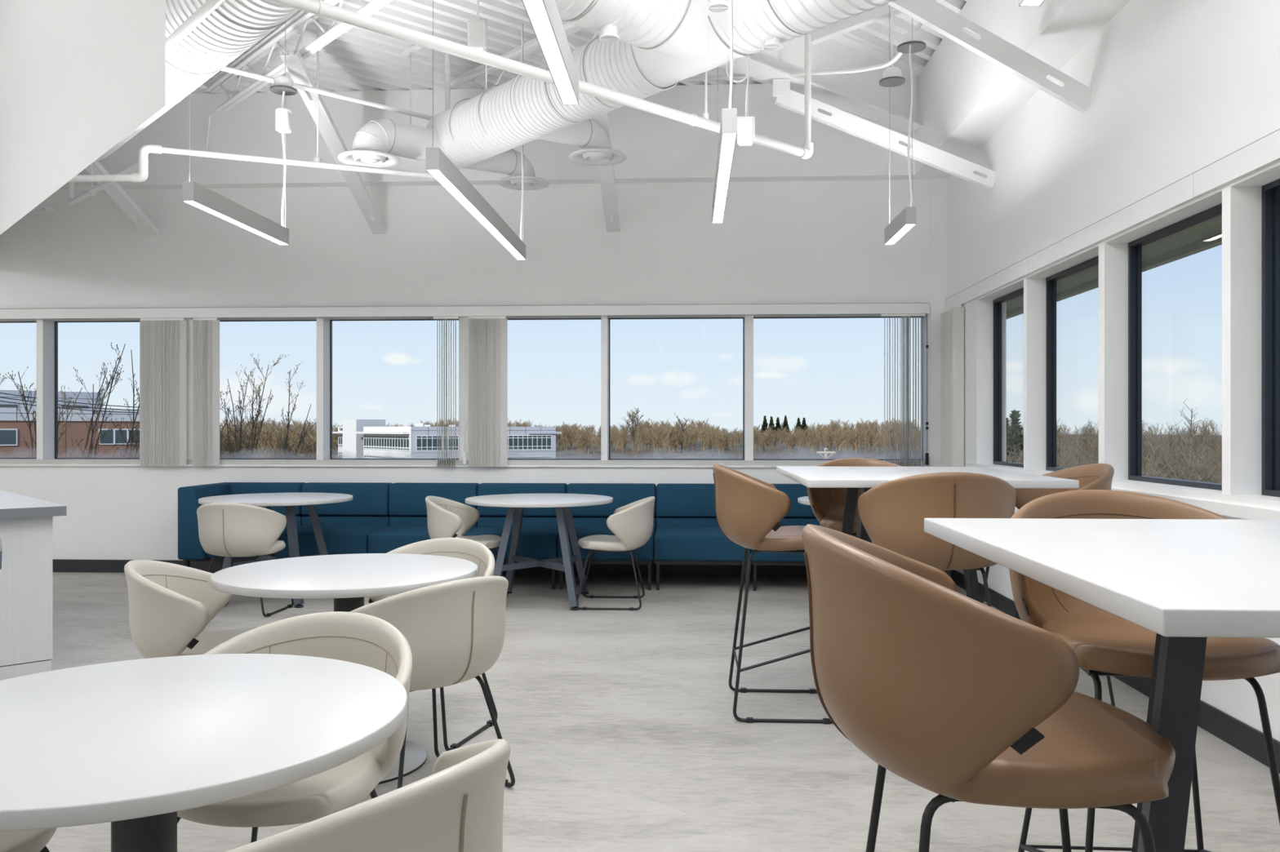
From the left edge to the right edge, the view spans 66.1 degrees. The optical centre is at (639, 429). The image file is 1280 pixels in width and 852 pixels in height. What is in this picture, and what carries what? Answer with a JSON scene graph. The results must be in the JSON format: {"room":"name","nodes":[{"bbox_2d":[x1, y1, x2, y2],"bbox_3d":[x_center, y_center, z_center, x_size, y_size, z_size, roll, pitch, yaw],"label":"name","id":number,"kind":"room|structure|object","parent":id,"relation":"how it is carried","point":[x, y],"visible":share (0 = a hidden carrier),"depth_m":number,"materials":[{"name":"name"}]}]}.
{"room":"eatery","nodes":[
{"label":"eatery","id":0,"kind":"room"},
{"bbox_2d":[0,84,951,563],"bbox_3d":[-2.961,-1.379,8.701,11.606,5.300,0.400,0,0,3],"label":"wall","id":1,"kind":"structure","parent":0,"point":[793,229],"depth_m":8.54,"materials":[{"name":"white paint"}]},
{"bbox_2d":[36,319,54,459],"bbox_3d":[-5.347,-0.354,8.869,0.059,1.249,0.206,0,0,3],"label":"trim","id":2,"kind":"structure","parent":1,"relation":"attached to","point":[45,328],"depth_m":8.80,"materials":[{"name":"white"}]},
{"bbox_2d":[54,320,139,458],"bbox_3d":[-4.663,-0.354,8.911,1.303,1.250,0.032,0,0,3],"label":"window","id":3,"kind":"structure","parent":1,"relation":"in","point":[55,322],"depth_m":8.93,"materials":[{"name":"black"}]},
{"bbox_2d":[84,160,159,235],"bbox_3d":[-4.363,-2.054,7.959,0.118,0.674,1.558,0,0,3],"label":"brace","id":4,"kind":"object","parent":1,"relation":"attached to","point":[116,193],"visible":0.48,"depth_m":8.29,"materials":[{"name":"white paint"}]},
{"bbox_2d":[139,318,186,466],"bbox_3d":[-4.196,-0.327,8.661,0.403,1.300,0.084,0,0,3],"label":"vertical blind","id":5,"kind":"object","parent":1,"relation":"attached to","point":[162,341],"visible":1,"depth_m":8.63,"materials":[{"name":"fabric"}]},
{"bbox_2d":[185,318,192,459],"bbox_3d":[-3.981,-0.354,8.800,0.069,1.249,0.206,0,0,3],"label":"trim","id":6,"kind":"structure","parent":1,"relation":"attached to","point":[188,321],"depth_m":8.70,"materials":[{"name":"white"}]},
{"bbox_2d":[192,317,219,466],"bbox_3d":[-3.809,-0.327,8.642,0.228,1.300,0.085,0,0,3],"label":"vertical blind","id":7,"kind":"object","parent":1,"relation":"attached to","point":[206,331],"visible":1,"depth_m":8.61,"materials":[{"name":"fabric"}]},
{"bbox_2d":[316,317,329,460],"bbox_3d":[-2.807,-0.354,8.740,0.061,1.249,0.206,0,0,3],"label":"trim","id":8,"kind":"structure","parent":1,"relation":"attached to","point":[322,324],"depth_m":8.64,"materials":[{"name":"white"}]},
{"bbox_2d":[280,49,386,234],"bbox_3d":[-2.326,-2.139,7.641,0.118,0.863,1.988,0,0,3],"label":"brace","id":9,"kind":"object","parent":1,"relation":"attached to","point":[295,66],"visible":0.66,"depth_m":7.42,"materials":[{"name":"white paint"}]},
{"bbox_2d":[329,319,458,459],"bbox_3d":[-2.171,-0.354,8.785,1.204,1.250,0.032,0,0,3],"label":"window","id":10,"kind":"structure","parent":1,"relation":"in","point":[331,321],"depth_m":8.80,"materials":[{"name":"black"}]},
{"bbox_2d":[53,559,807,577],"bbox_3d":[-3.073,1.215,8.651,11.386,0.112,0.012,0,0,3],"label":"baseboard","id":11,"kind":"structure","parent":1,"relation":"attached to","point":[59,565],"depth_m":8.50,"materials":[{"name":"grey rubber"}]},
{"bbox_2d":[433,316,466,466],"bbox_3d":[-1.648,-0.327,8.532,0.285,1.300,0.086,0,0,3],"label":"vertical blind","id":12,"kind":"object","parent":1,"relation":"attached to","point":[434,317],"visible":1,"depth_m":8.50,"materials":[{"name":"fabric"}]},
{"bbox_2d":[458,316,468,460],"bbox_3d":[-1.528,-0.354,8.675,0.091,1.249,0.206,0,0,3],"label":"trim","id":13,"kind":"structure","parent":1,"relation":"attached to","point":[461,321],"depth_m":8.57,"materials":[{"name":"white"}]},
{"bbox_2d":[0,303,928,319],"bbox_3d":[-3.158,-1.022,8.623,11.220,0.085,0.075,0,0,3],"label":"trim","id":14,"kind":"structure","parent":1,"relation":"attached to","point":[817,308],"depth_m":8.50,"materials":[{"name":"white"}]},
{"bbox_2d":[0,458,928,466],"bbox_3d":[-3.147,0.290,8.744,11.230,0.043,0.192,0,0,3],"label":"window sill","id":15,"kind":"structure","parent":1,"relation":"attached to","point":[2,461],"depth_m":8.58,"materials":[{"name":"grey"}]},
{"bbox_2d":[0,464,928,467],"bbox_3d":[-3.151,0.320,8.650,11.230,0.015,0.040,0,0,3],"label":"trim","id":16,"kind":"structure","parent":1,"relation":"attached to","point":[224,465],"depth_m":8.58,"materials":[{"name":"white paint"}]},
{"bbox_2d":[468,315,507,466],"bbox_3d":[-1.317,-0.327,8.515,0.338,1.300,0.082,0,0,3],"label":"vertical blind","id":17,"kind":"object","parent":1,"relation":"attached to","point":[487,335],"visible":1,"depth_m":8.49,"materials":[{"name":"fabric"}]},
{"bbox_2d":[600,315,608,460],"bbox_3d":[-0.305,-0.354,8.613,0.054,1.249,0.206,0,0,3],"label":"trim","id":18,"kind":"structure","parent":1,"relation":"attached to","point":[604,319],"depth_m":8.51,"materials":[{"name":"white"}]},
{"bbox_2d":[591,112,620,231],"bbox_3d":[-0.278,-2.139,7.552,0.118,0.863,1.958,0,0,3],"label":"brace","id":19,"kind":"object","parent":1,"relation":"attached to","point":[606,175],"visible":0.5,"depth_m":7.97,"materials":[{"name":"white paint"}]},
{"bbox_2d":[608,317,744,460],"bbox_3d":[0.320,-0.354,8.659,1.189,1.250,0.032,0,0,3],"label":"window","id":20,"kind":"structure","parent":1,"relation":"in","point":[743,318],"depth_m":8.64,"materials":[{"name":"black"}]},
{"bbox_2d":[744,315,753,460],"bbox_3d":[0.944,-0.354,8.550,0.069,1.249,0.206,0,0,3],"label":"trim","id":21,"kind":"structure","parent":1,"relation":"attached to","point":[748,319],"depth_m":8.45,"materials":[{"name":"white"}]},
{"bbox_2d":[880,313,928,466],"bbox_3d":[2.242,-0.327,8.335,0.395,1.300,0.087,0,0,3],"label":"vertical blind","id":22,"kind":"object","parent":1,"relation":"attached to","point":[926,455],"visible":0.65,"depth_m":8.32,"materials":[{"name":"fabric"}]},
{"bbox_2d":[923,314,930,466],"bbox_3d":[2.464,-0.334,8.453,0.022,1.290,0.162,0,0,3],"label":"trim","id":23,"kind":"structure","parent":1,"relation":"attached to","point":[926,319],"depth_m":8.39,"materials":[{"name":"white paint"}]},
{"bbox_2d":[929,178,947,466],"bbox_3d":[2.542,-0.484,8.366,0.142,3.290,0.012,0,0,3],"label":"trim","id":24,"kind":"structure","parent":1,"relation":"attached to","point":[938,187],"depth_m":8.36,"materials":[{"name":"white paint"}]},
{"bbox_2d":[190,0,967,93],"bbox_3d":[1.010,-2.950,5.817,6.500,0.070,17.922,0,0,-42],"label":"ceiling","id":25,"kind":"structure","parent":0,"point":[358,60],"depth_m":7.50,"materials":[{"name":"paint"}]},
{"bbox_2d":[182,21,297,244],"bbox_3d":[-2.401,-2.082,5.962,0.169,1.706,1.332,0,0,3],"label":"linear pendant","id":26,"kind":"object","parent":25,"relation":"hanging from","point":[194,194],"visible":1,"depth_m":6.13,"materials":[{"name":"grey"}]},
{"bbox_2d":[185,201,287,244],"bbox_3d":[-2.403,-1.233,5.928,0.054,0.004,1.256,0,0,3],"label":"diffuser","id":27,"kind":"object","parent":26,"relation":"attached to","point":[208,207],"depth_m":5.87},
{"bbox_2d":[313,19,321,162],"bbox_3d":[-2.294,-2.402,7.000,0.044,1.026,0.044,0,0,3],"label":"rod","id":28,"kind":"object","parent":25,"relation":"hanging from","point":[317,159],"visible":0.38,"depth_m":7.00,"materials":[{"name":"white paint"}]},
{"bbox_2d":[67,144,434,204],"bbox_3d":[-2.954,-2.147,7.029,3.049,1.025,1.140,0,0,3],"label":"pipe","id":29,"kind":"object","parent":28,"relation":"hanging from","point":[142,166],"visible":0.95,"depth_m":6.72,"materials":[{"name":"metal"}]},
{"bbox_2d":[220,53,451,120],"bbox_3d":[-2.371,-2.630,6.787,2.448,0.561,0.055,0,0,-42],"label":"pipe","id":30,"kind":"object","parent":25,"relation":"hanging from","point":[447,64],"visible":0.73,"depth_m":7.13,"materials":[{"name":"metal"}]},
{"bbox_2d":[426,0,525,259],"bbox_3d":[-0.921,-2.082,5.894,0.062,1.706,2.480,0,0,3],"label":"linear pendant","id":31,"kind":"object","parent":25,"relation":"hanging from","point":[438,165],"visible":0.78,"depth_m":5.44,"materials":[{"name":"grey"}]},
{"bbox_2d":[427,169,524,259],"bbox_3d":[-0.921,-1.233,5.894,0.054,0.004,2.472,0,0,3],"label":"diffuser","id":32,"kind":"object","parent":31,"relation":"attached to","point":[442,176],"depth_m":5.54,"materials":[{"name":"plastic"}]},
{"bbox_2d":[467,0,485,51],"bbox_3d":[-0.913,-2.525,5.500,0.096,0.801,0.060,0,0,3],"label":"box","id":33,"kind":"object","parent":25,"relation":"hanging from","point":[476,29],"visible":0.84,"depth_m":5.47,"materials":[{"name":"white"}]},
{"bbox_2d":[266,0,813,159],"bbox_3d":[-1.232,-2.334,4.300,6.335,1.161,0.072,0,0,-42],"label":"pipe","id":34,"kind":"object","parent":25,"relation":"hanging from","point":[318,8],"visible":0.99,"depth_m":4.90,"materials":[{"name":"metal"}]},
{"bbox_2d":[521,0,578,104],"bbox_3d":[-0.324,-1.282,2.500,0.062,0.105,2.440,0,0,3],"label":"linear pendant","id":35,"kind":"object","parent":25,"relation":"hanging from","point":[544,16],"visible":1,"depth_m":3.21,"materials":[{"name":"grey"}]},
{"bbox_2d":[426,0,897,169],"bbox_3d":[-0.878,-2.434,4.432,3.669,0.981,5.103,0,0,-43],"label":"spiral duct","id":36,"kind":"object","parent":25,"relation":"hanging from","point":[643,48],"visible":0.88,"depth_m":5.37,"materials":[{"name":"metal"}]},
{"bbox_2d":[165,0,225,53],"bbox_3d":[-2.399,-1.979,5.028,0.050,0.049,3.818,0,0,-42],"label":"pipe","id":37,"kind":"object","parent":36,"relation":"attached to","point":[209,6],"visible":0.48,"depth_m":4.75,"materials":[{"name":"metal"}]},
{"bbox_2d":[94,0,299,161],"bbox_3d":[-2.522,-2.289,5.555,0.532,0.532,5.091,0,0,-42],"label":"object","id":38,"kind":"object","parent":36,"relation":"attached to","point":[234,26],"visible":0.32,"depth_m":5.18,"materials":[{"name":"white paint"}]},
{"bbox_2d":[337,119,448,168],"bbox_3d":[-1.719,-2.031,7.033,0.884,0.330,0.424,0,0,-40],"label":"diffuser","id":39,"kind":"object","parent":36,"relation":"attached to","point":[377,144],"visible":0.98,"depth_m":6.90,"materials":[{"name":"white paint"}]},
{"bbox_2d":[464,148,549,190],"bbox_3d":[-1.095,-2.087,7.718,0.405,0.271,0.875,0,0,44],"label":"diffuser","id":40,"kind":"object","parent":36,"relation":"attached to","point":[508,162],"visible":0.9,"depth_m":7.74,"materials":[{"name":"white paint"}]},
{"bbox_2d":[537,119,626,166],"bbox_3d":[-0.490,-2.136,7.142,0.871,0.290,0.423,0,0,-38],"label":"diffuser","id":41,"kind":"object","parent":36,"relation":"attached to","point":[589,135],"visible":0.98,"depth_m":7.15,"materials":[{"name":"white paint"}]},
{"bbox_2d":[712,0,737,223],"bbox_3d":[0.417,-2.082,4.975,0.062,1.706,1.780,0,0,3],"label":"linear pendant","id":42,"kind":"object","parent":25,"relation":"hanging from","point":[728,126],"visible":1,"depth_m":4.34,"materials":[{"name":"grey"}]},
{"bbox_2d":[713,133,735,222],"bbox_3d":[0.417,-1.233,4.975,0.054,0.004,1.772,0,0,3],"label":"diffuser","id":43,"kind":"object","parent":42,"relation":"attached to","point":[727,144],"depth_m":4.74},
{"bbox_2d":[725,53,754,146],"bbox_3d":[0.568,-2.269,5.578,0.161,1.311,0.060,0,0,3],"label":"box","id":44,"kind":"object","parent":25,"relation":"hanging from","point":[745,125],"visible":0.8,"depth_m":5.55,"materials":[{"name":"white"}]},
{"bbox_2d":[720,34,923,133],"bbox_3d":[0.588,-2.684,6.555,4.530,0.458,0.190,0,0,-42],"label":"steel beam","id":45,"kind":"structure","parent":25,"relation":"attached to","point":[860,94],"depth_m":7.40,"materials":[{"name":"white paint"}]},
{"bbox_2d":[204,0,393,112],"bbox_3d":[-1.322,-2.749,5.724,0.084,0.277,6.873,0,0,-42],"label":"joist","id":46,"kind":"object","parent":45,"relation":"attached to","point":[299,22],"visible":0.89,"depth_m":7.16,"materials":[{"name":"white paint"}]},
{"bbox_2d":[450,22,598,93],"bbox_3d":[0.230,-2.749,6.211,0.084,0.277,5.289,0,0,-42],"label":"joist","id":47,"kind":"object","parent":45,"relation":"attached to","point":[531,46],"visible":0.32,"depth_m":7.55,"materials":[{"name":"white paint"}]},
{"bbox_2d":[680,0,939,81],"bbox_3d":[0.874,-2.572,6.975,0.213,0.540,3.125,0,0,-40],"label":"conduit","id":48,"kind":"object","parent":45,"relation":"attached to","point":[919,24],"visible":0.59,"depth_m":6.58,"materials":[{"name":"metal"}]},
{"bbox_2d":[811,4,902,44],"bbox_3d":[1.688,-2.852,6.643,0.100,0.106,1.499,0,0,-42],"label":"joist","id":49,"kind":"object","parent":45,"relation":"attached to","point":[878,14],"visible":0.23,"depth_m":6.86,"materials":[{"name":"white paint"}]},
{"bbox_2d":[884,4,925,244],"bbox_3d":[1.662,-2.082,6.217,0.169,1.706,0.654,0,0,3],"label":"linear pendant","id":50,"kind":"object","parent":25,"relation":"hanging from","point":[912,42],"visible":1,"depth_m":5.94,"materials":[{"name":"grey"}]},
{"bbox_2d":[886,224,914,244],"bbox_3d":[1.642,-1.233,6.222,0.054,0.004,0.637,0,0,3],"label":"diffuser","id":51,"kind":"object","parent":50,"relation":"attached to","point":[902,229],"depth_m":6.20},
{"bbox_2d":[45,572,1279,851],"bbox_3d":[-3.393,1.371,2.144,11.806,0.200,13.540,0,0,3],"label":"floor","id":52,"kind":"structure","parent":0,"point":[622,731],"depth_m":4.04,"materials":[{"name":"concrete"}]},
{"bbox_2d":[0,827,57,851],"bbox_3d":[-1.470,0.879,1.937,0.573,0.783,0.620,0,0,3],"label":"shell chair","id":53,"kind":"object","parent":52,"relation":"on","point":[31,840],"visible":0.42,"depth_m":1.93,"materials":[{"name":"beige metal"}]},
{"bbox_2d":[0,489,66,680],"bbox_3d":[-4.343,0.814,5.242,1.600,0.914,3.200,0,0,-42],"label":"cabinet","id":54,"kind":"object","parent":52,"relation":"on","point":[26,522],"depth_m":4.54,"materials":[{"name":"grey"}]},
{"bbox_2d":[0,489,65,509],"bbox_3d":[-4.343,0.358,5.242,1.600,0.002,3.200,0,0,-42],"label":"countertop","id":55,"kind":"structure","parent":54,"relation":"on","point":[7,500],"depth_m":4.81,"materials":[{"name":"grey laminate"}]},
{"bbox_2d":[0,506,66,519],"bbox_3d":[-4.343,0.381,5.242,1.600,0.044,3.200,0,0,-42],"label":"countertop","id":56,"kind":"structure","parent":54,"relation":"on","point":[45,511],"depth_m":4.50,"materials":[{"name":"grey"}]},
{"bbox_2d":[124,560,257,658],"bbox_3d":[-1.625,0.879,3.701,0.573,0.783,0.620,0,0,-15],"label":"shell chair","id":57,"kind":"object","parent":52,"relation":"on","point":[171,605],"visible":0.52,"depth_m":3.47,"materials":[{"name":"beige leather"}]},
{"bbox_2d":[0,653,407,851],"bbox_3d":[-0.937,0.902,1.860,0.968,0.737,0.968,0,0,3],"label":"pedestal table","id":58,"kind":"object","parent":52,"relation":"on","point":[131,745],"visible":1,"depth_m":1.76,"materials":[{"name":"grey laminate"}]},
{"bbox_2d":[177,482,305,569],"bbox_3d":[-3.312,0.868,8.240,0.764,0.806,0.784,0,0,3],"label":"module","id":59,"kind":"object","parent":52,"relation":"on","point":[190,548],"visible":0.32,"depth_m":7.92,"materials":[{"name":"teal fabric"}]},
{"bbox_2d":[196,502,293,617],"bbox_3d":[-2.759,0.879,6.828,0.620,0.783,0.573,0,0,5],"label":"shell chair","id":60,"kind":"object","parent":52,"relation":"on","point":[232,530],"visible":0.99,"depth_m":6.61,"materials":[{"name":"beige leather"}]},
{"bbox_2d":[198,492,352,608],"bbox_3d":[-2.718,0.890,7.377,1.086,0.762,1.086,0,0,3],"label":"trestle table","id":61,"kind":"object","parent":52,"relation":"on","point":[265,500],"visible":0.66,"depth_m":7.17,"materials":[{"name":"grey laminate"}]},
{"bbox_2d":[177,611,412,843],"bbox_3d":[-0.848,0.879,2.366,0.620,0.783,0.573,0,0,13],"label":"shell chair","id":62,"kind":"object","parent":52,"relation":"on","point":[366,640],"visible":0.46,"depth_m":2.38,"materials":[{"name":"beige leather"}]},
{"bbox_2d":[273,482,391,558],"bbox_3d":[-2.545,0.868,8.226,0.758,0.806,0.734,0,0,3],"label":"module","id":63,"kind":"object","parent":52,"relation":"on","point":[345,526],"visible":0.58,"depth_m":8.40,"materials":[{"name":"teal fabric"}]},
{"bbox_2d":[210,553,477,784],"bbox_3d":[-1.110,0.902,3.751,0.968,0.737,0.968,0,0,3],"label":"pedestal table","id":64,"kind":"object","parent":52,"relation":"on","point":[347,579],"visible":0.61,"depth_m":3.64,"materials":[{"name":"grey laminate"}]},
{"bbox_2d":[225,738,510,851],"bbox_3d":[-0.493,0.879,1.568,0.573,0.783,0.620,0,0,30],"label":"shell chair","id":65,"kind":"object","parent":52,"relation":"on","point":[459,807],"visible":1,"depth_m":1.38,"materials":[{"name":"beige leather"}]},
{"bbox_2d":[367,482,479,553],"bbox_3d":[-1.782,0.868,8.188,0.758,0.806,0.734,0,0,3],"label":"module","id":66,"kind":"object","parent":52,"relation":"on","point":[407,508],"visible":0.44,"depth_m":8.38,"materials":[{"name":"teal fabric"}]},
{"bbox_2d":[349,576,515,788],"bbox_3d":[-0.747,0.879,3.419,0.573,0.783,0.620,0,0,43],"label":"shell chair","id":67,"kind":"object","parent":52,"relation":"on","point":[454,631],"visible":0.73,"depth_m":3.20,"materials":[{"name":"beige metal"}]},
{"bbox_2d":[368,537,497,751],"bbox_3d":[-0.911,0.879,4.172,0.620,0.783,0.573,0,0,17],"label":"shell chair","id":68,"kind":"object","parent":52,"relation":"on","point":[473,551],"visible":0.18,"depth_m":4.34,"materials":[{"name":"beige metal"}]},
{"bbox_2d":[425,496,507,595],"bbox_3d":[-1.279,0.879,7.174,0.573,0.783,0.620,0,0,3],"label":"shell chair","id":69,"kind":"object","parent":52,"relation":"on","point":[446,517],"visible":0.62,"depth_m":7.05,"materials":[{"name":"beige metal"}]},
{"bbox_2d":[463,483,567,589],"bbox_3d":[-1.020,0.868,8.149,0.758,0.806,0.734,0,0,3],"label":"module","id":70,"kind":"object","parent":52,"relation":"on","point":[540,532],"visible":0.44,"depth_m":8.33,"materials":[{"name":"teal fabric"}]},
{"bbox_2d":[465,493,613,610],"bbox_3d":[-0.743,0.890,7.277,1.086,0.762,1.086,0,0,3],"label":"trestle table","id":71,"kind":"object","parent":52,"relation":"on","point":[562,503],"visible":0.84,"depth_m":7.09,"materials":[{"name":"grey laminate"}]},
{"bbox_2d":[557,483,656,590],"bbox_3d":[-0.257,0.868,8.111,0.758,0.806,0.734,0,0,3],"label":"module","id":72,"kind":"object","parent":52,"relation":"on","point":[588,521],"visible":0.43,"depth_m":8.29,"materials":[{"name":"teal fabric"}]},
{"bbox_2d":[575,496,654,610],"bbox_3d":[-0.170,0.879,7.158,0.573,0.783,0.620,0,0,3],"label":"shell chair","id":73,"kind":"object","parent":52,"relation":"on","point":[631,524],"visible":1,"depth_m":6.95,"materials":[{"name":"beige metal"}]},
{"bbox_2d":[653,483,750,590],"bbox_3d":[0.505,0.868,8.072,0.758,0.806,0.734,0,0,3],"label":"module","id":74,"kind":"object","parent":52,"relation":"on","point":[688,531],"visible":0.65,"depth_m":7.87,"materials":[{"name":"teal fabric"}]},
{"bbox_2d":[712,463,832,724],"bbox_3d":[0.613,0.715,4.505,0.565,1.113,0.613,0,0,3],"label":"bar stool","id":75,"kind":"object","parent":52,"relation":"on","point":[749,510],"visible":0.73,"depth_m":4.29,"materials":[{"name":"brown leather"}]},
{"bbox_2d":[749,484,820,591],"bbox_3d":[1.268,0.868,8.033,0.758,0.806,0.734,0,0,3],"label":"module","id":76,"kind":"object","parent":52,"relation":"on","point":[799,514],"visible":0.2,"depth_m":8.21,"materials":[{"name":"teal fabric"}]},
{"bbox_2d":[806,457,902,535],"bbox_3d":[1.184,0.715,5.188,0.613,1.113,0.565,0,0,3],"label":"bar stool","id":77,"kind":"object","parent":52,"relation":"on","point":[827,504],"visible":0.2,"depth_m":5.35,"materials":[{"name":"leather"}]},
{"bbox_2d":[776,466,1079,602],"bbox_3d":[1.235,0.736,4.608,1.060,1.070,1.430,0,0,3],"label":"bar table","id":78,"kind":"object","parent":52,"relation":"on","point":[852,478],"visible":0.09,"depth_m":4.36,"materials":[{"name":"grey laminate"}]},
{"bbox_2d":[857,472,1016,607],"bbox_3d":[1.173,0.715,3.895,0.613,1.113,0.565,0,0,3],"label":"bar stool","id":79,"kind":"object","parent":52,"relation":"on","point":[892,513],"visible":0.69,"depth_m":3.68,"materials":[{"name":"brown leather"}]},
{"bbox_2d":[801,524,1175,851],"bbox_3d":[0.545,0.715,1.589,0.565,1.113,0.613,0,0,3],"label":"bar stool","id":80,"kind":"object","parent":52,"relation":"on","point":[959,697],"visible":1,"depth_m":1.38,"materials":[{"name":"brown leather"}]},
{"bbox_2d":[980,463,1115,706],"bbox_3d":[1.872,0.715,4.533,0.565,1.113,0.613,0,0,-3],"label":"bar stool","id":81,"kind":"object","parent":52,"relation":"on","point":[1092,476],"visible":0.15,"depth_m":4.65,"materials":[{"name":"leather"}]},
{"bbox_2d":[924,518,1279,851],"bbox_3d":[1.179,0.736,1.637,1.130,1.070,1.130,0,0,3],"label":"bar table","id":82,"kind":"object","parent":52,"relation":"on","point":[1186,582],"visible":0.97,"depth_m":1.50,"materials":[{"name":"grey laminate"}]},
{"bbox_2d":[1008,489,1279,851],"bbox_3d":[1.173,0.715,2.304,0.613,1.113,0.565,0,0,4],"label":"bar stool","id":83,"kind":"object","parent":52,"relation":"on","point":[1104,643],"visible":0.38,"depth_m":2.35,"materials":[{"name":"leather"}]},
{"bbox_2d":[915,0,1279,742],"bbox_3d":[2.242,-1.379,1.834,0.520,5.300,13.090,0,0,3],"label":"wall","id":84,"kind":"structure","parent":0,"point":[1178,87],"depth_m":5.19,"materials":[{"name":"white paint"}]},
{"bbox_2d":[773,79,995,189],"bbox_3d":[1.746,-2.089,6.977,1.646,0.721,0.073,0,0,-6],"label":"ceiling beam","id":85,"kind":"structure","parent":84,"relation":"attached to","point":[789,100],"depth_m":6.96,"materials":[{"name":"metal"}]},
{"bbox_2d":[940,304,964,466],"bbox_3d":[2.546,-0.346,8.043,0.084,1.285,0.482,0,0,3],"label":"vertical blind","id":86,"kind":"object","parent":84,"relation":"attached to","point":[952,319],"visible":1,"depth_m":7.88,"materials":[{"name":"fabric"}]},
{"bbox_2d":[888,0,1091,113],"bbox_3d":[1.641,-2.244,5.375,1.696,1.013,0.047,0,0,-1],"label":"ceiling beam","id":87,"kind":"structure","parent":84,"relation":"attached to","point":[933,15],"depth_m":5.36,"materials":[{"name":"metal"}]},
{"bbox_2d":[993,287,1023,467],"bbox_3d":[2.693,-0.358,6.967,0.058,1.248,1.052,0,0,3],"label":"window","id":88,"kind":"structure","parent":84,"relation":"in","point":[997,302],"depth_m":7.46,"materials":[{"name":"black"}]},
{"bbox_2d":[1045,255,1098,471],"bbox_3d":[2.635,-0.358,5.819,0.058,1.248,1.122,0,0,3],"label":"window","id":89,"kind":"structure","parent":84,"relation":"in","point":[1051,282],"depth_m":6.36,"materials":[{"name":"black"}]},
{"bbox_2d":[944,129,1279,310],"bbox_3d":[2.287,-1.049,2.164,0.022,0.104,12.416,0,0,3],"label":"trim","id":90,"kind":"structure","parent":84,"relation":"attached to","point":[1265,152],"depth_m":4.67,"materials":[{"name":"white"}]},
{"bbox_2d":[1006,214,1222,319],"bbox_3d":[2.736,-1.109,2.109,0.440,0.240,13.690,0,0,3],"label":"roof overhang","id":91,"kind":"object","parent":84,"relation":"attached to","point":[1203,236],"depth_m":5.69,"materials":[{"name":"grey"}]},
{"bbox_2d":[951,569,1279,773],"bbox_3d":[2.275,1.215,1.826,0.012,0.112,13.078,0,0,3],"label":"baseboard","id":92,"kind":"structure","parent":84,"relation":"attached to","point":[1237,734],"depth_m":4.06,"materials":[{"name":"grey rubber"}]},
{"bbox_2d":[965,462,1279,519],"bbox_3d":[2.254,0.306,1.538,0.034,0.083,12.500,0,0,3],"label":"trim","id":93,"kind":"structure","parent":84,"relation":"attached to","point":[1231,505],"depth_m":4.10,"materials":[{"name":"white"}]},
{"bbox_2d":[1128,203,1222,490],"bbox_3d":[2.574,-0.358,4.610,0.058,1.248,1.147,0,0,3],"label":"window","id":94,"kind":"structure","parent":84,"relation":"in","point":[1135,247],"depth_m":5.15,"materials":[{"name":"black"}]},
{"bbox_2d":[1262,178,1279,497],"bbox_3d":[2.512,-0.358,3.395,0.058,1.248,1.156,0,0,3],"label":"window","id":95,"kind":"structure","parent":84,"relation":"in","point":[1271,191],"depth_m":3.95,"materials":[{"name":"black"}]},
{"label":"outside","id":96,"kind":"structure","parent":0,"visible":0},
{"bbox_2d":[220,434,1222,483],"bbox_3d":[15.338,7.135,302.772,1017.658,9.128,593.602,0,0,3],"label":"terrain","id":97,"kind":"structure","parent":96,"point":[571,453],"depth_m":211.50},
{"bbox_2d":[0,390,139,457],"bbox_3d":[-65.066,3.696,100.026,32.065,15.150,34.701,0,0,3],"label":"brick building","id":98,"kind":"structure","parent":97,"relation":"on","point":[13,427],"depth_m":98.81,"materials":[{"name":"red brick"}]},
{"bbox_2d":[0,342,139,457],"bbox_3d":[-7.292,5.067,12.615,1.819,12.416,2.457,0,0,3],"label":"bare tree","id":99,"kind":"object","parent":97,"relation":"on","point":[89,455],"visible":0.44,"depth_m":12.96,"materials":[{"name":"brown plant"}]},
{"bbox_2d":[219,353,316,458],"bbox_3d":[-5.723,5.063,14.725,1.835,12.424,1.248,0,0,-24],"label":"bare tree","id":100,"kind":"object","parent":97,"relation":"on","point":[239,445],"visible":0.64,"depth_m":14.70,"materials":[{"name":"brown plant"}]},
{"bbox_2d":[332,419,561,458],"bbox_3d":[-45.241,4.541,212.738,58.775,13.460,46.556,0,0,3],"label":"office block","id":101,"kind":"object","parent":97,"relation":"on","point":[357,438],"visible":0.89,"depth_m":201.20,"materials":[{"name":"grey"}]},
{"bbox_2d":[219,416,920,458],"bbox_3d":[-21.074,3.425,269.765,238.998,16.505,138.786,0,0,3],"label":"woods","id":102,"kind":"object","parent":97,"relation":"on","point":[709,436],"visible":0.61,"depth_m":232.85,"materials":[{"name":"plant"}]},
{"bbox_2d":[1006,409,1023,462],"bbox_3d":[31.240,4.414,82.197,4.868,12.659,4.809,0,0,3],"label":"evergreen tree","id":103,"kind":"object","parent":97,"relation":"on","point":[1015,437],"visible":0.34,"depth_m":82.02,"materials":[{"name":"green plant"}]},
{"bbox_2d":[1006,416,1222,484],"bbox_3d":[69.208,4.616,119.753,94.501,14.099,141.457,0,0,3],"label":"woods","id":104,"kind":"object","parent":97,"relation":"on","point":[1070,454],"visible":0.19,"depth_m":80.77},
{"bbox_3d":[-3.294,-3.979,2.114,11.606,0.100,13.090,0,0,3],"label":"ceiling","id":105,"kind":"structure","parent":0,"visible":0},
{"bbox_2d":[0,0,165,235],"bbox_3d":[-1.081,-2.725,3.317,0.050,2.508,14.848,0,0,-42],"label":"wall","id":106,"kind":"structure","parent":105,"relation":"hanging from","point":[77,77],"depth_m":5.89,"materials":[{"name":"white paint"}]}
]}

